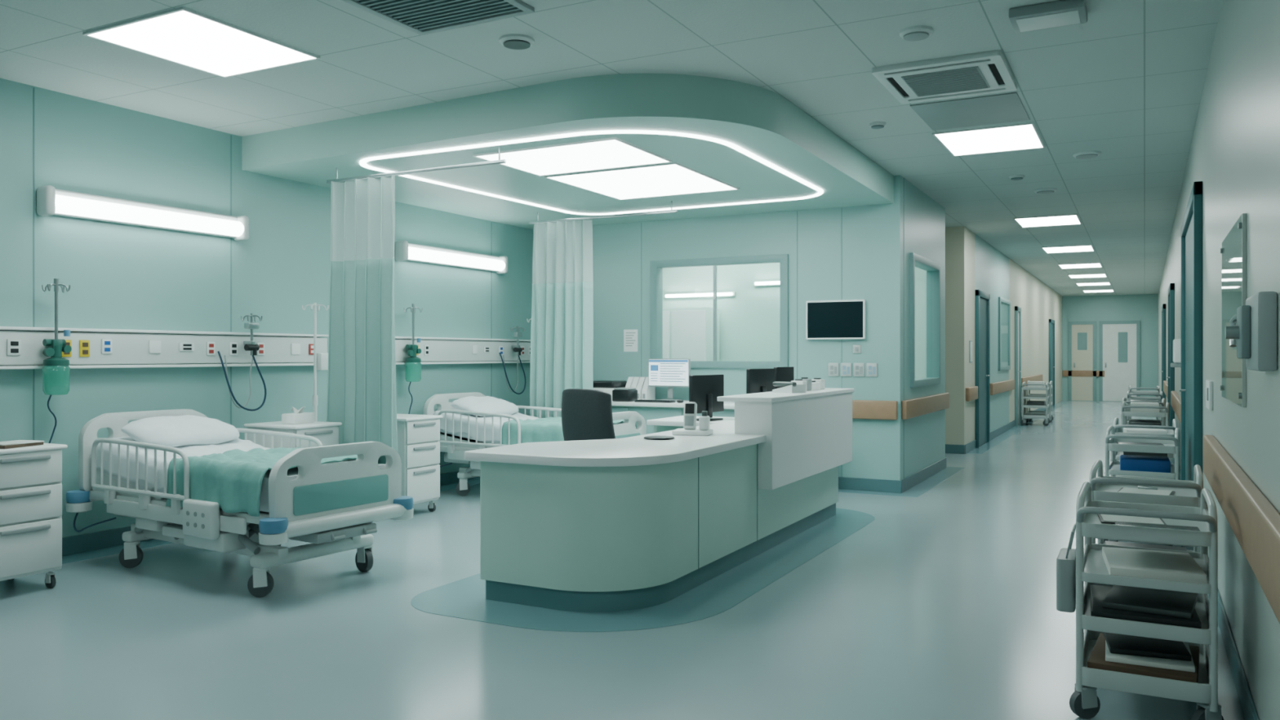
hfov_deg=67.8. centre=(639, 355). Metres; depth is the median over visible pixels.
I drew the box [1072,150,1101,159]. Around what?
ceiling speaker
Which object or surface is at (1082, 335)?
door
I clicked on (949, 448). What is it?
baseboard
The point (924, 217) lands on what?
wall
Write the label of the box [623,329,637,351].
notice sheet
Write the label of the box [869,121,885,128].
ceiling sensor
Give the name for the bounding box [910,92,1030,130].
ceiling panel
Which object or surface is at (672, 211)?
track
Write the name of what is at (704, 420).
dispenser
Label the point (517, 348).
hose
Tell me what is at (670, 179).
ceiling light
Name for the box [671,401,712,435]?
telephone
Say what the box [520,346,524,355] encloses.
socket
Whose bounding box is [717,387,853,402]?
countertop
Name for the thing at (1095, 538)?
tray
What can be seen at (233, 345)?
socket
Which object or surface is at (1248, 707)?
baseboard
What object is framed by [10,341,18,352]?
socket
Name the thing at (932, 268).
window
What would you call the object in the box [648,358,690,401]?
computer monitor
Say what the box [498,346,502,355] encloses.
socket
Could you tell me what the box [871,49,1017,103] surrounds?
air conditioner
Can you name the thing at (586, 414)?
office chair
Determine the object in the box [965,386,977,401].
wall handrail
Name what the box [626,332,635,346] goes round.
print
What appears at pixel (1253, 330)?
wall dispenser
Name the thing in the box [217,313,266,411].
hose
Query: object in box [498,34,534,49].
smoke detector
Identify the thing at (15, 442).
paper sheet
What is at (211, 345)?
socket
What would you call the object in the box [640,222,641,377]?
trim
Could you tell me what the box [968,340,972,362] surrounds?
notice
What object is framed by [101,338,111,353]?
socket
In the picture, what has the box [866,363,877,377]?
plate
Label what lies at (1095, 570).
tray
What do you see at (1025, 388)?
tray
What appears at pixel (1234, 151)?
wall
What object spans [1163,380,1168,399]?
wall handrail
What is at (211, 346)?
socket
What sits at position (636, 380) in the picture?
file holder
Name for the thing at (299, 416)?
tissue box
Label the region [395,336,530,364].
panel
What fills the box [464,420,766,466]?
countertop
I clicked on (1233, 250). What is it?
board
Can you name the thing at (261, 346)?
socket
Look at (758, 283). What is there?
lamp
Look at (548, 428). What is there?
blanket
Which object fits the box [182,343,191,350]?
socket
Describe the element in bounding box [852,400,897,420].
wall handrail
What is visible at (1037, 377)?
wall handrail
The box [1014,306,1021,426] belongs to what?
door
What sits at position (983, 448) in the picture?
trim
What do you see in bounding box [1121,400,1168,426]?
trolley
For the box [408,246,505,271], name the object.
diffuser
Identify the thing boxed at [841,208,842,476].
trim
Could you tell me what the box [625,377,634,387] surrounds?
file holder
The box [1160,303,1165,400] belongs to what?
door
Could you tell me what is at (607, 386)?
printer
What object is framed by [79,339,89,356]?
socket
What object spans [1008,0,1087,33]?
box
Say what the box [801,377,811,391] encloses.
dispenser box
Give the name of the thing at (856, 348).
wall switch
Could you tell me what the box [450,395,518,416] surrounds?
pillow
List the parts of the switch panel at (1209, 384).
plate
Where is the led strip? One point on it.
(362, 162)
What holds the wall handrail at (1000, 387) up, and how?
attached to the wall at (1028, 292)
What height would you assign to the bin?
0.304 m
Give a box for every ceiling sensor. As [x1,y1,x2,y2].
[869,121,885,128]
[1008,174,1024,180]
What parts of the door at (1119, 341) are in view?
glass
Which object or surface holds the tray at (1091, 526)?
on the trolley at (1091, 566)
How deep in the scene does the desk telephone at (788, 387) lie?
6.86 m
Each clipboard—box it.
[1097,507,1166,524]
[1116,486,1174,495]
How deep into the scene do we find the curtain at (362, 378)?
7.18 m
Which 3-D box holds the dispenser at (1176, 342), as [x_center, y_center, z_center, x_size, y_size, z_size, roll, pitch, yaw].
[4.917,-0.020,8.712,0.120,0.260,0.120,0,0,28]
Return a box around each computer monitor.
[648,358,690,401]
[688,374,724,421]
[746,368,775,393]
[773,366,794,388]
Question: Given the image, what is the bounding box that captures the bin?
[1056,523,1075,612]
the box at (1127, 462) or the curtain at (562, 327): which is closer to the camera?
the box at (1127, 462)
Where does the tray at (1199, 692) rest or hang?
on the trolley at (1091, 566)
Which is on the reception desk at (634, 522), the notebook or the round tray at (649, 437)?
the round tray at (649, 437)
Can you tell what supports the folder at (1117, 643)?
on the paper stack at (1169, 664)
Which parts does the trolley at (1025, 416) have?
push handle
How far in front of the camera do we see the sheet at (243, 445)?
5.79 m
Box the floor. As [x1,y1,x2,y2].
[0,400,1244,719]
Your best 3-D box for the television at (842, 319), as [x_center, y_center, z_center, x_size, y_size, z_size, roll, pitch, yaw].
[1.899,-0.345,9.263,0.580,0.380,0.050,0,0,28]
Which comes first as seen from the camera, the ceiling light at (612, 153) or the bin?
the bin
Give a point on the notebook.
(7, 446)
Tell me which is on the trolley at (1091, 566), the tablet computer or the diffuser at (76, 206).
the tablet computer
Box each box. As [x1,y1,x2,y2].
[281,406,315,424]
[791,378,806,391]
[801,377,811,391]
[811,377,825,389]
[811,380,820,390]
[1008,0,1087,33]
[1026,400,1045,405]
[1027,381,1044,387]
[1120,454,1170,472]
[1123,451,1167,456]
[1128,418,1160,425]
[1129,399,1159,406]
[1130,402,1159,412]
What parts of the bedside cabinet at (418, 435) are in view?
drawer, drawer, drawer, handle, handle, handle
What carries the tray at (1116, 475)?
on the trolley at (1118, 428)
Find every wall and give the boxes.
[0,78,533,537]
[592,175,902,480]
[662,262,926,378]
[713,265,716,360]
[902,177,945,479]
[945,226,965,444]
[965,227,1062,444]
[1062,293,1158,400]
[1158,0,1279,719]
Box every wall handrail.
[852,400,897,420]
[901,392,949,419]
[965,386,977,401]
[990,379,1014,395]
[1021,373,1042,386]
[1062,370,1104,377]
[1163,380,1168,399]
[1170,391,1181,423]
[1203,435,1279,623]
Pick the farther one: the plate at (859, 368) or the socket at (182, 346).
the plate at (859, 368)
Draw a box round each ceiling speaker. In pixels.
[899,26,933,40]
[1034,187,1057,194]
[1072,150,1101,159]
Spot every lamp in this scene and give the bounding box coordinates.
[36,185,248,240]
[395,240,507,274]
[664,291,735,298]
[753,280,779,286]
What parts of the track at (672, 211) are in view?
rail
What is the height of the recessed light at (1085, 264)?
0.012 m
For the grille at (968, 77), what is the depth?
5.77 m
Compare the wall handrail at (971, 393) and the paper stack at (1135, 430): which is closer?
the paper stack at (1135, 430)
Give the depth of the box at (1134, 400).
11.23 m
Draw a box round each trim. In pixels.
[33,87,35,439]
[230,135,231,425]
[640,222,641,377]
[796,211,797,378]
[838,488,920,497]
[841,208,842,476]
[902,466,964,494]
[903,177,904,478]
[968,401,1067,453]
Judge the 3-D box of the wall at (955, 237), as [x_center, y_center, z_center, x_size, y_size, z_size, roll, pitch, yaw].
[3.634,-0.200,12.955,1.500,3.000,0.100,0,0,28]
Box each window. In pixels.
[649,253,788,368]
[910,252,940,387]
[998,297,1010,370]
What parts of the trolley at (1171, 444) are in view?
push handle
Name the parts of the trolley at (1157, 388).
push handle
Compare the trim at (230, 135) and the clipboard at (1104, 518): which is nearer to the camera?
the clipboard at (1104, 518)
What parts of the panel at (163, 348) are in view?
rail, rail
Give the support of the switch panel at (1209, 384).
attached to the wall at (1234, 151)
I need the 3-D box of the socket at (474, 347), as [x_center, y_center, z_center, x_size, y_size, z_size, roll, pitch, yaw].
[-1.703,-0.060,9.840,0.012,0.090,0.080,0,0,28]
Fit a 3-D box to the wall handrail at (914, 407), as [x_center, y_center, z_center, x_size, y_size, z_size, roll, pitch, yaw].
[3.022,0.520,10.015,0.050,0.180,2.230,0,0,28]
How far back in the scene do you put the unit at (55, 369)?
5.94 m
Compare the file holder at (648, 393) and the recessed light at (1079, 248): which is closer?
the file holder at (648, 393)
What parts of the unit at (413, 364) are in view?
lid, blue knob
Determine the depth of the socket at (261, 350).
7.45 m
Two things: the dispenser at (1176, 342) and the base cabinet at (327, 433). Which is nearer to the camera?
the base cabinet at (327, 433)
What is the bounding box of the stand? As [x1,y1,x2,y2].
[301,302,328,421]
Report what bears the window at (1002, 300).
in the wall at (1028, 292)
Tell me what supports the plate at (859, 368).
attached to the wall at (873, 234)
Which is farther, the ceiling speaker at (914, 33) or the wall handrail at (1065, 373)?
the wall handrail at (1065, 373)
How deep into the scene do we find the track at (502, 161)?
6.91 m
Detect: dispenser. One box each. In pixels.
[698,415,710,430]
[1170,338,1181,367]
[1225,291,1277,371]
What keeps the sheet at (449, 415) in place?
on the hospital bed at (455, 446)
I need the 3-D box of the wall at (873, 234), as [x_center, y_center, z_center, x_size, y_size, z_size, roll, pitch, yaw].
[0.640,-0.200,10.014,4.160,3.000,0.100,0,0,28]
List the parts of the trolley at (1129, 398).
push handle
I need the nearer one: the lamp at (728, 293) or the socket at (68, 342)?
the socket at (68, 342)
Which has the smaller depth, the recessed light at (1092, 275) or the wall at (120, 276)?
the wall at (120, 276)
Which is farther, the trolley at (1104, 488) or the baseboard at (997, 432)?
the baseboard at (997, 432)
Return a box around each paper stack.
[1105,640,1195,672]
[1123,427,1167,434]
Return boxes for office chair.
[561,388,615,440]
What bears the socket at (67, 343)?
attached to the panel at (163, 348)
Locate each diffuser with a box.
[55,194,244,236]
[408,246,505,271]
[1083,289,1113,292]
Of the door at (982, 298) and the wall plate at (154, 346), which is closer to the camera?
the wall plate at (154, 346)
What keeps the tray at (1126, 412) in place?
on the trolley at (1126, 412)
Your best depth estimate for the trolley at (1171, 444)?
6.37 m
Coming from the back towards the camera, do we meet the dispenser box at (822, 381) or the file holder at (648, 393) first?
the file holder at (648, 393)
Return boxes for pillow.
[120,414,239,447]
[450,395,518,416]
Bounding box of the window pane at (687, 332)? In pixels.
[662,306,719,360]
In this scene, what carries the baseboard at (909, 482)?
attached to the wall at (924, 217)
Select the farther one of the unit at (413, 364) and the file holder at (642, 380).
the file holder at (642, 380)
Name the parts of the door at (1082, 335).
glass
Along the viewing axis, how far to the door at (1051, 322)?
24.17 m
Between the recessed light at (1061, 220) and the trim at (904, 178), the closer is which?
the trim at (904, 178)
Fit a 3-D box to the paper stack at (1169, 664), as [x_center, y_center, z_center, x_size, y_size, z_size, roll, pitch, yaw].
[1.871,1.091,3.513,0.280,0.018,0.330,0,0,26]
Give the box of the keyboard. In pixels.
[634,399,675,403]
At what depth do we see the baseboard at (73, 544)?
6.39 m
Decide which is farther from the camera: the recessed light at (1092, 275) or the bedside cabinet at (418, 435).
the recessed light at (1092, 275)
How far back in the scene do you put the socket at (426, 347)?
9.17 m
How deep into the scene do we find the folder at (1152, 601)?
3.45 m
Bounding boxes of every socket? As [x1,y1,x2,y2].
[6,338,21,355]
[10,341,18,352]
[62,339,71,356]
[63,342,70,354]
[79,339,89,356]
[82,342,88,354]
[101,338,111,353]
[104,341,110,351]
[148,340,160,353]
[178,342,194,351]
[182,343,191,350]
[206,342,215,355]
[208,343,213,353]
[229,342,237,355]
[231,344,236,353]
[256,342,264,355]
[258,344,263,353]
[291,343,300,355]
[308,343,313,355]
[424,345,429,355]
[472,345,477,354]
[483,346,489,352]
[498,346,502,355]
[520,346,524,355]
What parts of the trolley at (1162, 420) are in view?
push handle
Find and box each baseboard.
[62,471,479,555]
[838,476,901,493]
[900,457,946,493]
[945,444,964,453]
[964,440,976,453]
[990,408,1045,439]
[1208,558,1259,719]
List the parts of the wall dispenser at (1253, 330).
knob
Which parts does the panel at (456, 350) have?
rail, rail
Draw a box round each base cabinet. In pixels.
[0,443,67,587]
[244,421,342,448]
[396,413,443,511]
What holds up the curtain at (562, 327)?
hanging from the track at (672, 211)
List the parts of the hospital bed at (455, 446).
headboard, mattress, lift arm, rail, rail, inset panel, footboard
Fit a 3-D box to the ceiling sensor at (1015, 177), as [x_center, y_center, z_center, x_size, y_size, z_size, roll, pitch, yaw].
[3.574,-1.683,9.038,0.140,0.034,0.140,0,0,28]
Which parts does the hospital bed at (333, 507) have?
lift arm, rail, headboard, mattress, lift arm, lift arm, lift arm, rail, footboard, inset panel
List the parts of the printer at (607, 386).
lid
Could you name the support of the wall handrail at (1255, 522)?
attached to the wall at (1234, 151)
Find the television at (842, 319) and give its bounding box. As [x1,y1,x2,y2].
[805,299,865,339]
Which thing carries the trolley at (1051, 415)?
on the floor
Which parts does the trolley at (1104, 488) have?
push handle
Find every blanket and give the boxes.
[165,447,386,516]
[502,416,636,444]
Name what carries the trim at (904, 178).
attached to the wall at (924, 217)
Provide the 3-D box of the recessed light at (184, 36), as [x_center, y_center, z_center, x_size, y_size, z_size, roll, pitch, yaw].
[-2.377,-1.694,5.224,0.800,0.012,0.880,0,0,28]
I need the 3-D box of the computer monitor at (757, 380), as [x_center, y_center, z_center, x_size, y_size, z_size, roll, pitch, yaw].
[0.961,0.307,7.522,0.180,0.405,0.360,0,0,41]
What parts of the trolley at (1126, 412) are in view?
push handle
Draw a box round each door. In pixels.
[975,289,990,448]
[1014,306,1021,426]
[1048,319,1054,408]
[1068,320,1096,400]
[1098,320,1140,401]
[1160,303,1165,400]
[1166,283,1174,426]
[1178,181,1202,480]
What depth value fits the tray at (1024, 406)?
17.66 m
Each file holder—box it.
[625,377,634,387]
[631,377,639,389]
[636,377,645,399]
[641,377,655,399]
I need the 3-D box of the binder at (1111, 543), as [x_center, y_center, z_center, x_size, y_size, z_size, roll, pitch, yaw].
[2.292,0.926,4.331,0.340,0.070,0.400,0,0,28]
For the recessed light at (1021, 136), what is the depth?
7.46 m
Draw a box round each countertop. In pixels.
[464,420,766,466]
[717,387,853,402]
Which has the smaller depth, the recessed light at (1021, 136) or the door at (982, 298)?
the recessed light at (1021, 136)
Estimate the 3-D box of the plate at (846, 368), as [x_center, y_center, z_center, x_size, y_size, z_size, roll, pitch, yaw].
[1.996,0.140,9.232,0.104,0.130,0.014,0,0,28]
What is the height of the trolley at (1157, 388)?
0.798 m
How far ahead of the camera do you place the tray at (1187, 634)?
3.33 m
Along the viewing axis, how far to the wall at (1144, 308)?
26.79 m
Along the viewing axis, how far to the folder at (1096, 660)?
3.38 m
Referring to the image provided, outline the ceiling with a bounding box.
[0,0,1222,296]
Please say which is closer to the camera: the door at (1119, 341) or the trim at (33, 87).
the trim at (33, 87)
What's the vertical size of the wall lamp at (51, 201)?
0.190 m
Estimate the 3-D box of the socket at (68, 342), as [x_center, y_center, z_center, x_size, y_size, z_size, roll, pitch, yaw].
[-3.677,-0.045,6.111,0.012,0.110,0.065,0,0,28]
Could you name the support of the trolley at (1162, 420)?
on the floor
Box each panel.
[0,326,328,369]
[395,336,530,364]
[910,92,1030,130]
[1205,379,1213,410]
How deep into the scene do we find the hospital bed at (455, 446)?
8.72 m
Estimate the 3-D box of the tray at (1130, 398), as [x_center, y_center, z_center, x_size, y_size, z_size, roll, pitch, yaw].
[7.118,0.620,13.441,0.430,0.050,0.600,0,0,28]
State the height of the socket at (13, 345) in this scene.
0.100 m
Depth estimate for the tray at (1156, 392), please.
15.63 m
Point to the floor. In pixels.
(942, 606)
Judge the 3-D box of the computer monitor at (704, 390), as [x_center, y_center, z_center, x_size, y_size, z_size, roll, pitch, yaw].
[0.537,0.335,7.577,0.180,0.360,0.460,0,0,37]
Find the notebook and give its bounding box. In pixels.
[0,441,43,448]
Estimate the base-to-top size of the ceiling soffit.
0.260 m
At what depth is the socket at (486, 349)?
10.00 m
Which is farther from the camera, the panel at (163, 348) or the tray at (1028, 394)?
the tray at (1028, 394)
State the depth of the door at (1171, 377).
11.88 m
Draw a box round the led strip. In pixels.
[359,129,823,215]
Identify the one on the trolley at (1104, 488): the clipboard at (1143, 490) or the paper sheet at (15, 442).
the clipboard at (1143, 490)
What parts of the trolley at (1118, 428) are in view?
push handle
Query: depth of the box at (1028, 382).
17.78 m
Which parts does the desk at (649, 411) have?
door, door, door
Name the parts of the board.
pane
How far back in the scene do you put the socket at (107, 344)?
6.34 m
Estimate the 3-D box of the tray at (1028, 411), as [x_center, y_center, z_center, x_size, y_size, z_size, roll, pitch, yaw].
[7.885,1.143,18.806,0.430,0.065,0.600,0,0,26]
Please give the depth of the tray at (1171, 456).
7.39 m
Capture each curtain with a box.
[326,175,398,453]
[529,219,593,417]
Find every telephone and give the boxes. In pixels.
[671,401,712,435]
[772,381,805,393]
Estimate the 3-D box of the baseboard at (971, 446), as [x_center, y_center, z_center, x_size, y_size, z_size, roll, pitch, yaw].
[4.490,1.240,12.954,0.015,0.120,0.900,0,0,28]
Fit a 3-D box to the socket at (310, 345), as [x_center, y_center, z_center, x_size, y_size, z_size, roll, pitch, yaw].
[-2.723,-0.050,7.913,0.012,0.090,0.060,0,0,28]
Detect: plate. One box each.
[828,363,839,376]
[840,363,851,376]
[853,363,864,376]
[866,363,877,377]
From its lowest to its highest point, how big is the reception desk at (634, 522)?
1.030 m
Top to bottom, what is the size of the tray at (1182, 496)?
0.050 m
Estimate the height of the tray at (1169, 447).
0.050 m
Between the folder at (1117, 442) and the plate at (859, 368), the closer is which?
the folder at (1117, 442)
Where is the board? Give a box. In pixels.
[1220,213,1246,407]
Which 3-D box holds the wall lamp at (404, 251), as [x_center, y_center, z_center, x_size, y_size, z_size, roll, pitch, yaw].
[-1.857,-0.975,9.594,0.140,0.190,1.630,0,0,28]
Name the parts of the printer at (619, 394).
lid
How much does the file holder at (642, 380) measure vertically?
0.240 m
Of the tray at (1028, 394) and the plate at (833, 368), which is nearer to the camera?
the plate at (833, 368)
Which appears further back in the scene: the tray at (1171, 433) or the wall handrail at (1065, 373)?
the wall handrail at (1065, 373)
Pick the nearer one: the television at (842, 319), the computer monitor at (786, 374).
the computer monitor at (786, 374)
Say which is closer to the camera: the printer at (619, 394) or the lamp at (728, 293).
the printer at (619, 394)
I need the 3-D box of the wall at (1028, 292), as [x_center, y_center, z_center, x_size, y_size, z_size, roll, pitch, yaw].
[8.206,-0.200,20.096,0.100,3.000,16.800,0,0,28]
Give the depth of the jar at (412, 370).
8.83 m
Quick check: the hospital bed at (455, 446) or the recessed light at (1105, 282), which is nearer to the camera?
the hospital bed at (455, 446)
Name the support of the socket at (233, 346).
attached to the panel at (163, 348)
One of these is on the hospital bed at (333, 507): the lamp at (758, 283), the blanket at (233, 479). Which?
the blanket at (233, 479)
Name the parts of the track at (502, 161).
rail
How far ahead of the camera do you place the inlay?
5.08 m
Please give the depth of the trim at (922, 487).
9.83 m
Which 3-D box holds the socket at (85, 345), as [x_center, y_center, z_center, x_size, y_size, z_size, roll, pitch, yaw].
[-3.615,-0.045,6.213,0.004,0.077,0.036,0,0,28]
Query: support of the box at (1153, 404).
on the trolley at (1126, 412)
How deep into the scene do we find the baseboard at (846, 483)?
9.12 m
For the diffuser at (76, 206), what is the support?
attached to the wall lamp at (51, 201)
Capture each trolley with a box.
[1020,382,1050,426]
[1026,380,1053,422]
[1069,481,1223,719]
[1088,459,1203,552]
[1103,425,1182,546]
[1112,417,1177,479]
[1121,397,1165,426]
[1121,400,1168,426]
[1127,390,1162,419]
[1128,385,1159,419]
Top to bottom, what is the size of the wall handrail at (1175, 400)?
0.180 m
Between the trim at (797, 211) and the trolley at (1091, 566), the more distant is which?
the trim at (797, 211)
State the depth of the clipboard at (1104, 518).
3.61 m
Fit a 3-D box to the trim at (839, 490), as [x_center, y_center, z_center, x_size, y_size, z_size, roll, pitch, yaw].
[0.661,1.299,9.825,4.345,0.002,0.185,0,0,28]
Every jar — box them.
[42,365,70,395]
[404,362,421,382]
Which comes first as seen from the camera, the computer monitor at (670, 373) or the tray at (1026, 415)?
the computer monitor at (670, 373)
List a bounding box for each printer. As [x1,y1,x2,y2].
[593,380,626,400]
[612,387,637,401]
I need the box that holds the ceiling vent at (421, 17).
[341,0,534,35]
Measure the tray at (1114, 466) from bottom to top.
0.033 m
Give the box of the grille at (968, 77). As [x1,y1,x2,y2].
[901,66,990,97]
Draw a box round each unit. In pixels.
[41,278,71,443]
[403,303,422,413]
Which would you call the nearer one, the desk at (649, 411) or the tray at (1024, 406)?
the desk at (649, 411)
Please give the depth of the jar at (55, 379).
5.92 m
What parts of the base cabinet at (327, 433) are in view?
drawer, handle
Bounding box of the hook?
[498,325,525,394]
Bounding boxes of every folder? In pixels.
[1087,632,1199,682]
[1102,585,1197,618]
[1102,631,1191,661]
[1116,441,1164,445]
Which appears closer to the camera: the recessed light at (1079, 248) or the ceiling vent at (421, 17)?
the ceiling vent at (421, 17)
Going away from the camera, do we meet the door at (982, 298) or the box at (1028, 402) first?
the door at (982, 298)
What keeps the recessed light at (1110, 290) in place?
in the ceiling
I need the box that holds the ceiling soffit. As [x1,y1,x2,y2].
[241,73,893,230]
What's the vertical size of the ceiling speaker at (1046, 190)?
0.034 m
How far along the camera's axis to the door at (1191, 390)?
7.03 m
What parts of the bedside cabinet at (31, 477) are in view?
handle, handle, handle, drawer, drawer, drawer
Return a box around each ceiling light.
[472,137,672,176]
[543,162,739,199]
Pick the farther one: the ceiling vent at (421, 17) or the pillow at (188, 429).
the pillow at (188, 429)
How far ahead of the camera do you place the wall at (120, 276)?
6.96 m
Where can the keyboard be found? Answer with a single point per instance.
(639, 400)
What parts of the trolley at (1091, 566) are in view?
push handle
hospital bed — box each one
[65,408,413,597]
[422,392,646,496]
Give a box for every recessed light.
[83,6,319,77]
[932,122,1044,156]
[1013,213,1081,227]
[1041,244,1094,253]
[1057,262,1102,268]
[1067,273,1106,278]
[1075,281,1111,285]
[1082,288,1114,293]
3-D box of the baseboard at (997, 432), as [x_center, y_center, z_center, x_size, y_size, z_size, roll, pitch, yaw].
[7.660,1.240,18.942,0.015,0.120,10.350,0,0,28]
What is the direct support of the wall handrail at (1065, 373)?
attached to the wall at (1144, 308)
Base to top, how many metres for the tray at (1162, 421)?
0.033 m
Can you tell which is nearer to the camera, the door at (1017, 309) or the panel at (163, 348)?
the panel at (163, 348)
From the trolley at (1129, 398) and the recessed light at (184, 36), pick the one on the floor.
the trolley at (1129, 398)
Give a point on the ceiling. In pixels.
(1126, 83)
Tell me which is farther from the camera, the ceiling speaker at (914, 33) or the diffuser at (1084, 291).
the diffuser at (1084, 291)
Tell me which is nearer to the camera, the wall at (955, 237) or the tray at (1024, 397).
the wall at (955, 237)
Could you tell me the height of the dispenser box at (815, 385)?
0.072 m
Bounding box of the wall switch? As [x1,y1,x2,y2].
[853,345,861,353]
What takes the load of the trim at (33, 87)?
attached to the wall at (120, 276)
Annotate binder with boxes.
[1090,584,1201,628]
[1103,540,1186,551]
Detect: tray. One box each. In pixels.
[644,435,674,439]
[1022,386,1048,390]
[1022,395,1048,399]
[1022,403,1048,408]
[1022,413,1048,418]
[1027,393,1052,396]
[1027,410,1052,416]
[1081,500,1212,546]
[1081,543,1210,594]
[1081,582,1210,644]
[1081,629,1210,703]
[1093,475,1198,506]
[1095,537,1197,546]
[1107,438,1175,453]
[1108,461,1175,478]
[1115,427,1174,437]
[1115,451,1174,462]
[1115,475,1174,479]
[1123,408,1168,417]
[1126,418,1164,426]
[1128,390,1158,394]
[1128,396,1160,401]
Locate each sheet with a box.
[0,440,44,445]
[96,435,271,488]
[434,409,538,441]
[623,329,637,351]
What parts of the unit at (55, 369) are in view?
lid, blue knob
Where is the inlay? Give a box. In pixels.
[410,507,875,631]
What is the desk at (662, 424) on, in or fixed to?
on the floor
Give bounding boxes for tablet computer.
[1114,521,1200,531]
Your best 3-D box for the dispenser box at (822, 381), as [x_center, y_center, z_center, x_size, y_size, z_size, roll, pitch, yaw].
[1.411,0.224,7.581,0.100,0.092,0.100,0,0,28]
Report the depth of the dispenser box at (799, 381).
7.14 m
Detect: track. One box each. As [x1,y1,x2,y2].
[326,146,506,183]
[528,200,676,224]
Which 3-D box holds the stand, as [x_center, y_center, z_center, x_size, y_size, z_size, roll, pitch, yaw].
[-2.580,0.440,7.611,0.412,1.720,0.407,0,0,28]
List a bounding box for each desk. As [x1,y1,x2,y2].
[464,387,853,612]
[611,399,734,434]
[646,415,734,433]
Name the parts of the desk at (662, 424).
panel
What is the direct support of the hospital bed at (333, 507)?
on the floor
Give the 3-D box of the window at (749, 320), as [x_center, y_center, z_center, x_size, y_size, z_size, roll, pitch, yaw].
[1.625,-0.200,11.982,4.060,3.000,0.100,0,0,28]
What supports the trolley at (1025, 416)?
on the floor

